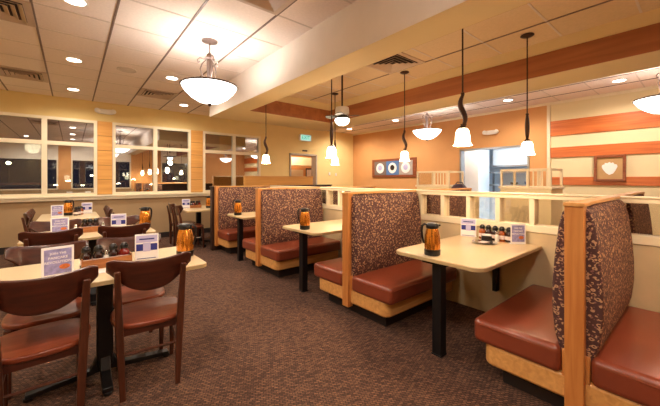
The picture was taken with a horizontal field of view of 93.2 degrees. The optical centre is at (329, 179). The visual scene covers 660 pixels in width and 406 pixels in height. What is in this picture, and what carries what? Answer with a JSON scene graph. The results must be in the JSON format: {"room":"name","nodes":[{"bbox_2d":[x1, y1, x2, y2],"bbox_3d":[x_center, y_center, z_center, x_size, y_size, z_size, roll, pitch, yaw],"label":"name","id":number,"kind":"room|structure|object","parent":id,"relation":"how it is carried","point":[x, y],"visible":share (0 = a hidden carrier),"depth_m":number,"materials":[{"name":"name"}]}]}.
{"room":"restaurant","nodes":[
{"label":"restaurant","id":0,"kind":"room"},
{"bbox_2d":[0,89,352,247],"bbox_3d":[-3.446,-0.135,7.713,10.920,2.950,0.200,0,0,-40],"label":"wall","id":1,"kind":"structure","parent":0,"point":[281,141],"depth_m":7.25,"materials":[{"name":"yellow paint"}]},
{"bbox_2d":[0,112,96,196],"bbox_3d":[-5.461,-0.445,5.937,1.650,1.528,0.090,0,0,-40],"label":"window","id":2,"kind":"structure","parent":1,"relation":"in","point":[40,155],"depth_m":5.93,"materials":[{"name":"clear glass"}]},
{"bbox_2d":[97,121,111,194],"bbox_3d":[-4.708,-0.450,6.525,0.250,1.520,0.022,0,0,-40],"label":"trim","id":3,"kind":"structure","parent":1,"relation":"attached to","point":[104,129],"depth_m":6.51,"materials":[{"name":"brown wood"}]},
{"bbox_2d":[0,192,209,202],"bbox_3d":[-4.676,0.367,6.518,7.500,0.095,0.075,0,0,-40],"label":"trim","id":4,"kind":"structure","parent":1,"relation":"attached to","point":[157,195],"depth_m":6.39,"materials":[{"name":"wood"}]},
{"bbox_2d":[0,228,209,254],"bbox_3d":[-3.376,1.280,7.628,10.920,0.120,0.020,0,0,-40],"label":"baseboard","id":5,"kind":"structure","parent":1,"relation":"attached to","point":[206,230],"depth_m":7.23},
{"bbox_2d":[94,108,115,114],"bbox_3d":[-4.681,-1.417,6.500,0.370,0.105,0.095,0,0,-40],"label":"emergency light","id":6,"kind":"object","parent":1,"relation":"attached to","point":[100,111],"visible":1,"depth_m":6.50,"materials":[{"name":"white plastic"}]},
{"bbox_2d":[112,122,190,194],"bbox_3d":[-4.020,-0.445,7.128,1.570,1.528,0.090,0,0,-40],"label":"window","id":7,"kind":"structure","parent":1,"relation":"in","point":[145,159],"depth_m":7.09,"materials":[{"name":"clear glass"}]},
{"bbox_2d":[191,130,202,191],"bbox_3d":[-3.286,-0.450,7.701,0.280,1.520,0.022,0,0,-40],"label":"trim","id":8,"kind":"structure","parent":1,"relation":"attached to","point":[196,136],"depth_m":7.68,"materials":[{"name":"brown wood"}]},
{"bbox_2d":[203,131,260,191],"bbox_3d":[-2.586,-0.445,8.314,1.570,1.528,0.090,0,0,-40],"label":"window","id":9,"kind":"structure","parent":1,"relation":"in","point":[227,158],"depth_m":8.24,"materials":[{"name":"clear glass"}]},
{"bbox_2d":[291,155,310,175],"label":"door","id":10,"kind":"structure","parent":1,"relation":"in","point":[303,168],"depth_m":13.39,"materials":[{"name":"orange paint"}]},
{"bbox_2d":[291,170,302,175],"bbox_3d":[-1.503,0.465,13.116,0.900,1.750,0.030,0,0,-40],"label":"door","id":11,"kind":"structure","parent":10,"relation":"attached to","point":[293,172],"depth_m":13.19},
{"bbox_2d":[291,157,310,166],"bbox_3d":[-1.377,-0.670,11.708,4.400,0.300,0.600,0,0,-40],"label":"window pane","id":12,"kind":"object","parent":10,"relation":"in","point":[295,161],"depth_m":11.58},
{"bbox_2d":[289,153,316,184],"bbox_3d":[-0.888,0.270,9.822,1.030,2.140,0.250,0,0,-40],"label":"door frame","id":13,"kind":"structure","parent":1,"relation":"in","point":[313,156],"depth_m":10.04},
{"bbox_2d":[299,134,311,141],"bbox_3d":[-0.771,-1.300,9.751,0.460,0.220,0.068,0,0,-40],"label":"exit sign","id":14,"kind":"object","parent":1,"relation":"attached to","point":[302,137],"visible":1,"depth_m":9.72,"materials":[{"name":"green plastic"}]},
{"bbox_2d":[0,233,553,405],"bbox_3d":[-1.131,1.390,5.683,11.900,0.100,12.200,0,0,-40],"label":"floor","id":15,"kind":"structure","parent":0,"point":[251,337],"depth_m":2.35,"materials":[{"name":"carpet"}]},
{"bbox_2d":[21,211,32,231],"bbox_3d":[-4.302,0.908,4.721,0.500,0.864,0.469,0,0,-40],"label":"dining chair","id":16,"kind":"object","parent":15,"relation":"on","point":[27,215],"visible":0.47,"depth_m":4.46,"materials":[{"name":"brown wood"}]},
{"bbox_2d":[1,240,88,399],"bbox_3d":[-1.972,0.908,2.180,0.469,0.864,0.500,0,0,-40],"label":"dining chair","id":17,"kind":"object","parent":15,"relation":"on","point":[27,255],"visible":0.44,"depth_m":2.16,"materials":[{"name":"brown wood"}]},
{"bbox_2d":[0,265,98,405],"bbox_3d":[-1.608,0.908,1.750,0.469,0.864,0.500,0,0,-42],"label":"dining chair","id":18,"kind":"object","parent":15,"relation":"on","point":[25,348],"visible":1,"depth_m":1.66,"materials":[{"name":"brown wood"}]},
{"bbox_2d":[18,227,82,246],"bbox_3d":[-2.781,0.908,3.128,0.469,0.864,0.500,0,0,-41],"label":"dining chair","id":19,"kind":"object","parent":15,"relation":"on","point":[71,235],"visible":0.35,"depth_m":2.94,"materials":[{"name":"brown wood"}]},
{"bbox_2d":[29,219,81,231],"bbox_3d":[-3.101,0.908,3.530,0.469,0.864,0.500,0,0,-40],"label":"dining chair","id":20,"kind":"object","parent":15,"relation":"on","point":[36,226],"visible":0.22,"depth_m":3.62,"materials":[{"name":"brown wood"}]},
{"bbox_2d":[36,212,98,221],"bbox_3d":[-4.242,0.965,5.083,0.741,0.750,1.146,0,0,-40],"label":"cafe table","id":21,"kind":"object","parent":15,"relation":"on","point":[44,217],"visible":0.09,"depth_m":4.97,"materials":[{"name":"beige laminate"}]},
{"bbox_2d":[51,205,63,216],"bbox_3d":[-4.329,0.497,4.948,0.056,0.185,0.152,0,0,42],"label":"table card","id":22,"kind":"object","parent":21,"relation":"on","point":[56,210],"visible":1,"depth_m":4.93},
{"bbox_2d":[63,200,73,215],"bbox_3d":[-4.316,0.463,5.144,0.135,0.254,0.124,0,0,29],"label":"coffee carafe","id":23,"kind":"object","parent":21,"relation":"on","point":[68,208],"visible":0.88,"depth_m":5.11,"materials":[{"name":"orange plastic"}]},
{"bbox_2d":[81,202,91,213],"bbox_3d":[-4.222,0.495,5.426,0.150,0.190,0.056,0,0,-30],"label":"table card","id":24,"kind":"object","parent":21,"relation":"on","point":[87,207],"visible":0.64,"depth_m":5.41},
{"bbox_2d":[17,225,155,305],"bbox_3d":[-2.665,0.965,3.506,1.146,0.750,0.741,0,0,-40],"label":"cafe table","id":25,"kind":"object","parent":15,"relation":"on","point":[91,237],"visible":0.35,"depth_m":3.40,"materials":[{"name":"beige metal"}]},
{"bbox_2d":[50,217,68,231],"bbox_3d":[-2.910,0.497,3.357,0.056,0.185,0.152,0,0,42],"label":"table card","id":26,"kind":"object","parent":25,"relation":"on","point":[59,223],"visible":0.87,"depth_m":3.34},
{"bbox_2d":[81,225,99,232],"bbox_3d":[-2.712,0.554,3.531,0.168,0.072,0.100,0,0,-42],"label":"rack","id":27,"kind":"object","parent":25,"relation":"on","point":[93,228],"visible":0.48,"depth_m":3.49,"materials":[{"name":"brown wood"}]},
{"bbox_2d":[111,213,125,225],"bbox_3d":[-2.478,0.495,3.663,0.150,0.190,0.056,0,0,-28],"label":"table card","id":28,"kind":"object","parent":25,"relation":"on","point":[116,219],"visible":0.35,"depth_m":3.64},
{"bbox_2d":[139,207,151,226],"bbox_3d":[-2.268,0.463,3.827,0.135,0.254,0.124,0,0,39],"label":"coffee carafe","id":29,"kind":"object","parent":25,"relation":"on","point":[144,216],"visible":0.88,"depth_m":3.79,"materials":[{"name":"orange plastic"}]},
{"bbox_2d":[0,247,206,402],"bbox_3d":[-1.537,0.965,2.129,1.146,0.750,0.741,0,0,-40],"label":"cafe table","id":30,"kind":"object","parent":15,"relation":"on","point":[105,359],"visible":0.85,"depth_m":2.08,"materials":[{"name":"beige laminate"}]},
{"bbox_2d":[41,245,73,277],"bbox_3d":[-1.660,0.497,1.899,0.056,0.185,0.152,0,0,38],"label":"table card","id":31,"kind":"object","parent":30,"relation":"on","point":[58,260],"visible":0.89,"depth_m":1.88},
{"bbox_2d":[59,263,69,268],"bbox_3d":[-1.620,0.528,1.905,0.001,0.031,0.052,0,0,38],"label":"food picture","id":32,"kind":"object","parent":31,"relation":"attached to","point":[65,265],"depth_m":1.90},
{"bbox_2d":[81,252,131,267],"bbox_3d":[-1.527,0.554,2.137,0.280,0.072,0.100,0,0,-43],"label":"rack","id":33,"kind":"object","parent":30,"relation":"on","point":[101,263],"visible":0.43,"depth_m":2.08,"materials":[{"name":"brown wood"}]},
{"bbox_2d":[79,246,91,268],"bbox_3d":[-1.622,0.513,2.067,0.074,0.142,0.074,0,0,-15],"label":"syrup bottle","id":34,"kind":"object","parent":33,"relation":"in","point":[85,255],"visible":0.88,"depth_m":2.04,"materials":[{"name":"glass"}]},
{"bbox_2d":[92,245,103,259],"bbox_3d":[-1.572,0.513,2.112,0.074,0.142,0.074,0,0,-15],"label":"syrup bottle","id":35,"kind":"object","parent":33,"relation":"in","point":[98,253],"visible":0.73,"depth_m":2.09,"materials":[{"name":"glass"}]},
{"bbox_2d":[108,243,118,257],"bbox_3d":[-1.510,0.513,2.168,0.074,0.142,0.074,0,0,-15],"label":"syrup bottle","id":36,"kind":"object","parent":33,"relation":"in","point":[113,252],"visible":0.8,"depth_m":2.15,"materials":[{"name":"glass"}]},
{"bbox_2d":[119,242,129,255],"bbox_3d":[-1.462,0.513,2.211,0.074,0.142,0.074,0,0,-15],"label":"syrup bottle","id":37,"kind":"object","parent":33,"relation":"in","point":[124,250],"visible":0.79,"depth_m":2.19,"materials":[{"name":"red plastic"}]},
{"bbox_2d":[135,233,158,260],"bbox_3d":[-1.359,0.495,2.317,0.150,0.190,0.056,0,0,-30],"label":"table card","id":38,"kind":"object","parent":30,"relation":"on","point":[146,245],"visible":1,"depth_m":2.29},
{"bbox_2d":[176,223,196,255],"bbox_3d":[-1.112,0.463,2.401,0.135,0.254,0.124,0,0,39],"label":"coffee carafe","id":39,"kind":"object","parent":30,"relation":"on","point":[185,242],"visible":0.94,"depth_m":2.37,"materials":[{"name":"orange plastic"}]},
{"bbox_2d":[98,215,138,225],"bbox_3d":[-2.637,0.908,3.927,0.469,0.864,0.500,0,0,-40],"label":"dining chair","id":40,"kind":"object","parent":15,"relation":"on","point":[130,220],"visible":0.15,"depth_m":4.15,"materials":[{"name":"brown wood"}]},
{"bbox_2d":[98,222,149,237],"bbox_3d":[-2.321,0.908,3.509,0.469,0.864,0.500,0,0,-37],"label":"dining chair","id":41,"kind":"object","parent":15,"relation":"on","point":[132,230],"visible":0.4,"depth_m":3.31,"materials":[{"name":"brown wood"}]},
{"bbox_2d":[96,233,164,349],"bbox_3d":[-1.588,0.908,2.511,0.469,0.864,0.500,0,0,-38],"label":"dining chair","id":42,"kind":"object","parent":15,"relation":"on","point":[129,295],"visible":0.29,"depth_m":2.49,"materials":[{"name":"brown wood"}]},
{"bbox_2d":[106,251,190,402],"bbox_3d":[-1.231,0.908,2.120,0.469,0.864,0.500,0,0,-35],"label":"dining chair","id":43,"kind":"object","parent":15,"relation":"on","point":[142,316],"visible":1,"depth_m":1.98,"materials":[{"name":"brown wood"}]},
{"bbox_2d":[167,202,195,245],"bbox_3d":[-3.089,0.908,6.503,0.500,0.864,0.469,0,0,-40],"label":"dining chair","id":44,"kind":"object","parent":15,"relation":"on","point":[170,208],"visible":0.71,"depth_m":6.48,"materials":[{"name":"brown wood"}]},
{"bbox_2d":[173,204,203,247],"bbox_3d":[-2.758,0.908,6.102,0.500,0.864,0.469,0,0,-40],"label":"dining chair","id":45,"kind":"object","parent":15,"relation":"on","point":[179,208],"visible":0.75,"depth_m":6.08,"materials":[{"name":"brown wood"}]},
{"bbox_2d":[182,205,209,246],"bbox_3d":[-2.737,0.965,6.495,0.741,0.750,1.146,0,0,-40],"label":"cafe table","id":46,"kind":"object","parent":15,"relation":"on","point":[203,208],"visible":0.34,"depth_m":6.35,"materials":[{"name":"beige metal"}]},
{"bbox_2d":[182,199,189,207],"bbox_3d":[-2.954,0.495,6.408,0.150,0.190,0.056,0,0,-20],"label":"table card","id":47,"kind":"object","parent":46,"relation":"on","point":[185,202],"visible":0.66,"depth_m":6.38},
{"bbox_2d":[227,212,254,260],"bbox_3d":[-1.122,0.965,5.470,1.148,0.750,0.750,0,0,-40],"label":"table","id":48,"kind":"object","parent":15,"relation":"on","point":[245,215],"visible":0.62,"depth_m":5.13,"materials":[{"name":"laminate"}]},
{"bbox_2d":[232,200,241,214],"bbox_3d":[-1.532,0.463,5.170,0.136,0.254,0.124,0,0,-38],"label":"coffee carafe","id":49,"kind":"object","parent":48,"relation":"on","point":[237,208],"visible":0.99,"depth_m":5.13,"materials":[{"name":"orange plastic"}]},
{"bbox_2d":[214,185,269,253],"bbox_3d":[-1.558,0.732,6.010,1.137,1.216,0.612,0,0,-40],"label":"bench","id":50,"kind":"object","parent":15,"relation":"on","point":[225,227],"visible":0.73,"depth_m":5.88,"materials":[{"name":"fabric"}]},
{"bbox_2d":[218,226,254,240],"bbox_3d":[-1.514,1.008,5.974,1.115,0.152,0.494,0,0,-40],"label":"seat cushion","id":51,"kind":"object","parent":50,"relation":"on","point":[229,233],"depth_m":5.69,"materials":[{"name":"red leather"}]},
{"bbox_2d":[209,184,331,250],"bbox_3d":[-1.126,0.733,6.842,2.955,1.215,0.130,0,0,-40],"label":"wall","id":52,"kind":"structure","parent":15,"relation":"on","point":[212,247],"depth_m":5.89,"materials":[{"name":"brown wood"}]},
{"bbox_2d":[243,176,312,185],"bbox_3d":[-1.270,0.627,8.033,2.000,1.425,0.120,0,0,-40],"label":"divider","id":53,"kind":"object","parent":15,"relation":"on","point":[247,180],"visible":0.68,"depth_m":7.92,"materials":[{"name":"brown wood"}]},
{"bbox_2d":[242,187,339,276],"bbox_3d":[-0.621,0.732,4.846,1.137,1.216,1.124,0,0,-40],"label":"bench","id":54,"kind":"object","parent":15,"relation":"on","point":[274,249],"visible":0.92,"depth_m":4.57,"materials":[{"name":"fabric"}]},
{"bbox_2d":[242,237,254,251],"bbox_3d":[-0.811,1.008,5.092,1.115,0.152,0.494,0,0,-40],"label":"seat cushion","id":55,"kind":"object","parent":54,"relation":"on","point":[247,243],"depth_m":4.76,"materials":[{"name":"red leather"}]},
{"bbox_2d":[261,236,339,261],"bbox_3d":[-0.414,1.008,4.613,1.115,0.152,0.494,0,0,-40],"label":"seat cushion","id":56,"kind":"object","parent":54,"relation":"on","point":[286,250],"depth_m":4.45,"materials":[{"name":"red leather"}]},
{"bbox_2d":[283,219,341,291],"bbox_3d":[0.044,0.965,4.059,1.148,0.750,0.750,0,0,-40],"label":"table","id":57,"kind":"object","parent":15,"relation":"on","point":[320,228],"visible":0.68,"depth_m":3.74,"materials":[{"name":"laminate"}]},
{"bbox_2d":[297,208,309,229],"bbox_3d":[-0.303,0.463,3.707,0.136,0.254,0.124,0,0,-38],"label":"coffee carafe","id":58,"kind":"object","parent":57,"relation":"on","point":[304,220],"visible":1,"depth_m":3.67,"materials":[{"name":"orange plastic"}]},
{"bbox_2d":[314,190,456,326],"bbox_3d":[0.581,0.732,3.424,1.137,1.216,1.124,0,0,-40],"label":"bench","id":59,"kind":"object","parent":15,"relation":"on","point":[383,286],"visible":0.92,"depth_m":3.12,"materials":[{"name":"fabric"}]},
{"bbox_2d":[314,257,341,285],"bbox_3d":[0.391,1.008,3.670,1.115,0.152,0.494,0,0,-40],"label":"seat cushion","id":60,"kind":"object","parent":59,"relation":"on","point":[328,271],"depth_m":3.34,"materials":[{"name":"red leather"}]},
{"bbox_2d":[352,259,456,304],"bbox_3d":[0.788,1.008,3.191,1.115,0.152,0.494,0,0,-40],"label":"seat cushion","id":61,"kind":"object","parent":59,"relation":"on","point":[393,283],"depth_m":2.95,"materials":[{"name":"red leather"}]},
{"bbox_2d":[415,171,463,190],"bbox_3d":[2.142,0.590,6.079,0.590,1.500,0.720,0,0,-40],"label":"station","id":62,"kind":"object","parent":15,"relation":"on","point":[433,186],"visible":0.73,"depth_m":5.86,"materials":[{"name":"beige paint"}]},
{"bbox_2d":[422,188,471,216],"bbox_3d":[1.611,0.732,4.245,1.137,1.216,1.124,0,0,-40],"label":"bench","id":63,"kind":"object","parent":15,"relation":"on","point":[457,204],"visible":0.09,"depth_m":4.13,"materials":[{"name":"fabric"}]},
{"bbox_2d":[269,185,659,312],"bbox_3d":[0.956,0.734,4.002,0.167,1.212,6.930,0,0,-40],"label":"divider","id":64,"kind":"object","parent":15,"relation":"on","point":[471,289],"visible":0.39,"depth_m":2.96,"materials":[{"name":"paint"}]},
{"bbox_2d":[396,235,541,357],"bbox_3d":[1.202,0.965,2.697,1.148,0.750,0.750,0,0,-40],"label":"table","id":65,"kind":"object","parent":15,"relation":"on","point":[458,251],"visible":0.93,"depth_m":2.40,"materials":[{"name":"beige laminate"}]},
{"bbox_2d":[421,222,440,255],"bbox_3d":[0.797,0.463,2.444,0.136,0.254,0.124,0,0,-38],"label":"coffee carafe","id":66,"kind":"object","parent":65,"relation":"on","point":[431,242],"visible":1,"depth_m":2.40,"materials":[{"name":"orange plastic"}]},
{"bbox_2d":[461,218,476,236],"bbox_3d":[1.443,0.495,3.246,0.150,0.190,0.056,0,0,32],"label":"table card","id":67,"kind":"object","parent":65,"relation":"on","point":[468,225],"visible":1,"depth_m":3.22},
{"bbox_2d":[479,224,484,238],"bbox_3d":[1.527,0.519,3.130,0.074,0.142,0.074,0,0,-25],"label":"syrup bottle","id":68,"kind":"object","parent":65,"relation":"on","point":[482,226],"visible":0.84,"depth_m":3.10,"materials":[{"name":"glass"}]},
{"bbox_2d":[472,239,496,243],"bbox_3d":[1.437,0.585,2.907,0.214,0.011,0.214,0,0,-40],"label":"tray","id":69,"kind":"object","parent":65,"relation":"on","point":[479,241],"visible":1,"depth_m":2.92,"materials":[{"name":"silver metal"}]},
{"bbox_2d":[481,233,491,240],"bbox_3d":[1.519,0.559,3.027,0.090,0.062,0.044,0,0,20],"label":"caddy","id":70,"kind":"object","parent":65,"relation":"on","point":[483,236],"visible":0.9,"depth_m":3.01,"materials":[{"name":"black plastic"}]},
{"bbox_2d":[491,226,498,240],"bbox_3d":[1.605,0.519,3.035,0.074,0.142,0.074,0,0,-25],"label":"syrup bottle","id":71,"kind":"object","parent":65,"relation":"on","point":[494,228],"visible":0.77,"depth_m":3.01,"materials":[{"name":"glass"}]},
{"bbox_2d":[499,226,504,241],"bbox_3d":[1.645,0.519,2.987,0.074,0.142,0.074,0,0,-25],"label":"syrup bottle","id":72,"kind":"object","parent":65,"relation":"on","point":[501,229],"visible":0.87,"depth_m":2.96,"materials":[{"name":"glass"}]},
{"bbox_2d":[505,227,510,242],"bbox_3d":[1.685,0.519,2.938,0.074,0.142,0.074,0,0,-25],"label":"syrup bottle","id":73,"kind":"object","parent":65,"relation":"on","point":[508,229],"visible":0.77,"depth_m":2.91,"materials":[{"name":"glass"}]},
{"bbox_2d":[509,224,525,243],"bbox_3d":[1.717,0.497,2.864,0.129,0.185,0.048,0,0,5],"label":"table card","id":74,"kind":"object","parent":65,"relation":"on","point":[518,231],"visible":1,"depth_m":2.84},
{"bbox_2d":[475,197,478,217],"bbox_3d":[2.422,0.780,5.623,0.520,1.120,0.320,0,0,-40],"label":"stand","id":75,"kind":"object","parent":15,"relation":"on","point":[476,198],"visible":0.02,"depth_m":5.61,"materials":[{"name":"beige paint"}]},
{"bbox_2d":[498,168,564,225],"bbox_3d":[3.110,0.590,4.830,0.590,1.500,0.720,0,0,-40],"label":"divider","id":76,"kind":"object","parent":15,"relation":"on","point":[516,209],"visible":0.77,"depth_m":4.63,"materials":[{"name":"beige paint"}]},
{"bbox_2d":[474,196,659,405],"bbox_3d":[1.736,0.732,2.026,1.137,1.216,1.124,0,0,-40],"label":"bench","id":77,"kind":"object","parent":15,"relation":"on","point":[577,341],"visible":1,"depth_m":1.75,"materials":[{"name":"leather"}]},
{"bbox_2d":[475,284,561,370],"bbox_3d":[1.547,1.008,2.273,1.115,0.152,0.494,0,0,-40],"label":"seat cushion","id":78,"kind":"object","parent":77,"relation":"on","point":[521,328],"depth_m":2.00,"materials":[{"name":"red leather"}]},
{"bbox_2d":[591,306,659,405],"bbox_3d":[1.943,1.008,1.794,1.115,0.152,0.494,0,0,-40],"label":"seat cushion","id":79,"kind":"object","parent":77,"relation":"on","point":[626,368],"depth_m":1.62,"materials":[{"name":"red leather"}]},
{"bbox_2d":[615,191,652,234],"bbox_3d":[2.751,0.732,2.866,1.137,1.216,1.124,0,0,-40],"label":"bench","id":80,"kind":"object","parent":15,"relation":"on","point":[639,214],"visible":0.2,"depth_m":2.68,"materials":[{"name":"fabric"}]},
{"bbox_2d":[0,0,659,133],"bbox_3d":[-1.131,-1.435,5.683,11.900,0.550,12.200,0,0,-40],"label":"ceiling","id":81,"kind":"structure","parent":0,"point":[282,66],"depth_m":3.60,"materials":[{"name":"tile"}]},
{"bbox_2d":[0,0,35,26],"bbox_3d":[-3.131,-1.595,2.868,0.590,0.027,0.590,0,0,-40],"label":"ceiling vent","id":82,"kind":"object","parent":81,"relation":"in","point":[16,11],"visible":1,"depth_m":2.98,"materials":[{"name":"metal"}]},
{"bbox_2d":[0,66,48,82],"bbox_3d":[-4.685,-1.595,4.748,0.590,0.027,0.590,0,0,-40],"label":"ceiling vent","id":83,"kind":"object","parent":81,"relation":"in","point":[5,71],"visible":1,"depth_m":4.73,"materials":[{"name":"metal"}]},
{"bbox_2d":[64,57,82,62],"bbox_3d":[-3.439,-1.605,4.190,0.196,0.009,0.196,0,0,-40],"label":"recessed light","id":84,"kind":"object","parent":81,"relation":"in","point":[71,59],"visible":1,"depth_m":4.18,"materials":[{"name":"white plastic"}]},
{"bbox_2d":[63,0,88,6],"bbox_3d":[-2.292,-1.605,2.803,0.196,0.009,0.196,0,0,-40],"label":"recessed light","id":85,"kind":"object","parent":81,"relation":"in","point":[80,3],"visible":1,"depth_m":2.83,"materials":[{"name":"beige"}]},
{"bbox_2d":[117,67,136,72],"bbox_3d":[-2.976,-1.603,4.572,0.250,0.011,0.250,0,0,-40],"label":"ceiling speaker","id":86,"kind":"object","parent":81,"relation":"attached to","point":[122,69],"visible":1,"depth_m":4.55},
{"bbox_2d":[137,88,177,99],"bbox_3d":[-3.250,-1.595,5.877,0.590,0.027,0.590,0,0,-40],"label":"ceiling vent","id":87,"kind":"object","parent":81,"relation":"in","point":[146,92],"visible":1,"depth_m":5.82,"materials":[{"name":"metal"}]},
{"bbox_2d":[179,38,237,106],"bbox_3d":[-1.399,-1.228,3.626,0.634,0.761,0.634,0,0,-40],"label":"lamp","id":88,"kind":"object","parent":81,"relation":"hanging from","point":[208,90],"visible":1,"depth_m":3.49,"materials":[{"name":"glass"}]},
{"bbox_2d":[237,0,294,14],"bbox_3d":[-0.561,-1.595,2.624,0.590,0.027,0.590,0,0,-40],"label":"ceiling vent","id":89,"kind":"object","parent":81,"relation":"in","point":[275,7],"visible":1,"depth_m":2.84,"materials":[{"name":"metal"}]},
{"bbox_2d":[262,136,269,163],"bbox_3d":[-1.052,-0.903,5.125,0.148,1.276,0.148,0,0,-12],"label":"pendant lamp","id":90,"kind":"object","parent":81,"relation":"hanging from","point":[265,160],"visible":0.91,"depth_m":5.10,"materials":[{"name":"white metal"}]},
{"bbox_2d":[326,79,336,157],"bbox_3d":[0.020,-0.903,3.829,0.148,1.276,0.148,0,0,0],"label":"pendant lamp","id":91,"kind":"object","parent":81,"relation":"hanging from","point":[331,151],"visible":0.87,"depth_m":3.80,"materials":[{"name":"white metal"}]},
{"bbox_2d":[331,93,338,164],"bbox_3d":[0.090,-0.903,5.603,0.148,1.276,0.148,0,0,0],"label":"pendant lamp","id":92,"kind":"object","parent":81,"relation":"hanging from","point":[334,160],"visible":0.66,"depth_m":5.56,"materials":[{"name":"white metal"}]},
{"bbox_2d":[325,75,358,125],"bbox_3d":[0.167,-1.141,4.271,0.379,0.807,0.379,0,0,-29],"label":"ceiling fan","id":93,"kind":"object","parent":81,"relation":"hanging from","point":[341,117],"visible":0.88,"depth_m":4.20,"materials":[{"name":"brown metal"}]},
{"bbox_2d":[367,52,424,73],"bbox_3d":[0.831,-1.530,4.126,0.590,0.027,0.590,0,0,-40],"label":"ceiling vent","id":94,"kind":"object","parent":81,"relation":"in","point":[400,61],"visible":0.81,"depth_m":4.12,"materials":[{"name":"metal"}]},
{"bbox_2d":[400,71,408,160],"bbox_3d":[1.071,-0.903,4.480,0.148,1.276,0.148,0,0,13],"label":"pendant lamp","id":95,"kind":"object","parent":81,"relation":"hanging from","point":[404,154],"visible":1,"depth_m":4.46,"materials":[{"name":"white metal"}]},
{"bbox_2d":[412,113,441,140],"bbox_3d":[2.145,-1.228,6.899,0.634,0.761,0.634,0,0,30],"label":"lamp","id":96,"kind":"object","parent":81,"relation":"hanging from","point":[426,133],"visible":0.93,"depth_m":6.75,"materials":[{"name":"white"}]},
{"bbox_2d":[453,29,471,145],"bbox_3d":[1.101,-0.920,2.591,0.148,1.276,0.148,0,0,22],"label":"pendant lamp","id":97,"kind":"object","parent":81,"relation":"hanging from","point":[462,137],"visible":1,"depth_m":2.57,"materials":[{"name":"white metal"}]},
{"bbox_2d":[520,32,534,154],"bbox_3d":[2.105,-0.903,3.331,0.148,1.276,0.148,0,0,32],"label":"pendant lamp","id":98,"kind":"object","parent":81,"relation":"hanging from","point":[527,148],"visible":1,"depth_m":3.31,"materials":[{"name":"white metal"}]},
{"bbox_2d":[632,73,659,113],"bbox_3d":[4.471,-1.228,4.165,0.634,0.761,0.634,0,0,-40],"label":"lamp","id":99,"kind":"object","parent":81,"relation":"hanging from","point":[651,104],"visible":0.98,"depth_m":4.15,"materials":[{"name":"white"}]},
{"bbox_2d":[353,88,659,235],"bbox_3d":[3.700,-0.135,7.757,0.150,2.950,9.240,0,0,-40],"label":"wall","id":100,"kind":"structure","parent":0,"point":[438,153],"depth_m":6.79,"materials":[{"name":"orange paint"}]},
{"bbox_2d":[372,157,416,176],"bbox_3d":[1.952,-0.360,9.711,0.054,0.580,1.720,0,0,-40],"label":"framed picture","id":101,"kind":"object","parent":100,"relation":"attached to","point":[394,167],"visible":1,"depth_m":9.63,"materials":[{"name":"multicoloured paper"}]},
{"bbox_2d":[482,129,498,134],"bbox_3d":[3.822,-1.123,7.417,0.095,0.105,0.370,0,0,-40],"label":"emergency light","id":102,"kind":"object","parent":100,"relation":"attached to","point":[490,132],"visible":1,"depth_m":7.42,"materials":[{"name":"white plastic"}]},
{"bbox_2d":[460,145,529,185],"bbox_3d":[3.920,0.285,7.491,0.190,2.110,1.590,0,0,-40],"label":"trim","id":103,"kind":"structure","parent":100,"relation":"attached to","point":[462,151],"depth_m":7.73,"materials":[{"name":"wood"}]},
{"bbox_2d":[353,85,658,135],"bbox_3d":[3.695,-1.585,7.623,0.030,0.050,9.040,0,0,-40],"label":"trim","id":104,"kind":"structure","parent":100,"relation":"attached to","point":[655,86],"depth_m":6.70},
{"bbox_2d":[547,105,550,185],"bbox_3d":[4.585,-0.110,6.542,0.035,2.900,0.060,0,0,-40],"label":"trim","id":105,"kind":"structure","parent":100,"relation":"attached to","point":[548,106],"depth_m":6.53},
{"bbox_2d":[550,110,659,135],"bbox_3d":[5.594,-1.055,5.333,0.022,0.310,3.090,0,0,-40],"label":"trim","id":106,"kind":"structure","parent":100,"relation":"attached to","point":[636,119],"depth_m":5.84,"materials":[{"name":"paint"}]},
{"bbox_2d":[550,141,659,157],"bbox_3d":[5.594,-0.555,5.333,0.022,0.210,3.090,0,0,-40],"label":"trim","id":107,"kind":"structure","parent":100,"relation":"attached to","point":[648,147],"depth_m":5.82,"materials":[{"name":"paint"}]},
{"bbox_2d":[552,177,659,185],"bbox_3d":[5.594,0.030,5.333,0.022,0.160,3.090,0,0,-40],"label":"trim","id":108,"kind":"structure","parent":100,"relation":"attached to","point":[630,181],"depth_m":5.79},
{"bbox_2d":[594,154,625,180],"bbox_3d":[5.180,-0.210,5.782,0.040,0.490,0.450,0,0,-40],"label":"framed picture","id":109,"kind":"object","parent":100,"relation":"attached to","point":[606,167],"visible":1,"depth_m":5.78},
{"bbox_2d":[489,149,526,191],"bbox_3d":[5.086,-0.060,8.812,3.330,2.800,5.300,0,0,-40],"label":"wall","id":110,"kind":"structure","parent":0,"point":[507,177],"depth_m":10.44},
{"bbox_2d":[493,148,526,166],"bbox_3d":[5.844,-0.720,8.531,0.920,0.720,2.300,0,0,-40],"label":"range hood","id":111,"kind":"object","parent":110,"relation":"attached to","point":[509,157],"visible":0.29,"depth_m":8.81,"materials":[{"name":"metal"}]},
{"bbox_3d":[5.086,1.390,8.812,3.330,0.100,5.300,0,0,-40],"label":"floor","id":112,"kind":"structure","parent":0,"visible":0},
{"bbox_2d":[465,150,488,218],"bbox_3d":[4.072,0.090,8.947,0.620,2.500,0.700,0,0,-40],"label":"tall cabinet","id":113,"kind":"object","parent":112,"relation":"on","point":[476,162],"visible":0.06,"depth_m":8.64,"materials":[{"name":"white plastic"}]},
{"bbox_2d":[489,172,525,219],"bbox_3d":[5.601,0.565,8.330,0.650,1.550,2.500,0,0,-40],"label":"shelf","id":114,"kind":"object","parent":112,"relation":"on","point":[491,199],"visible":0.19,"depth_m":9.00,"materials":[{"name":"wood"}]},
{"bbox_2d":[489,197,494,219],"bbox_3d":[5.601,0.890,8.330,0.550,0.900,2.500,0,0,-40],"label":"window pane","id":115,"kind":"structure","parent":114,"relation":"on","point":[491,199],"depth_m":9.00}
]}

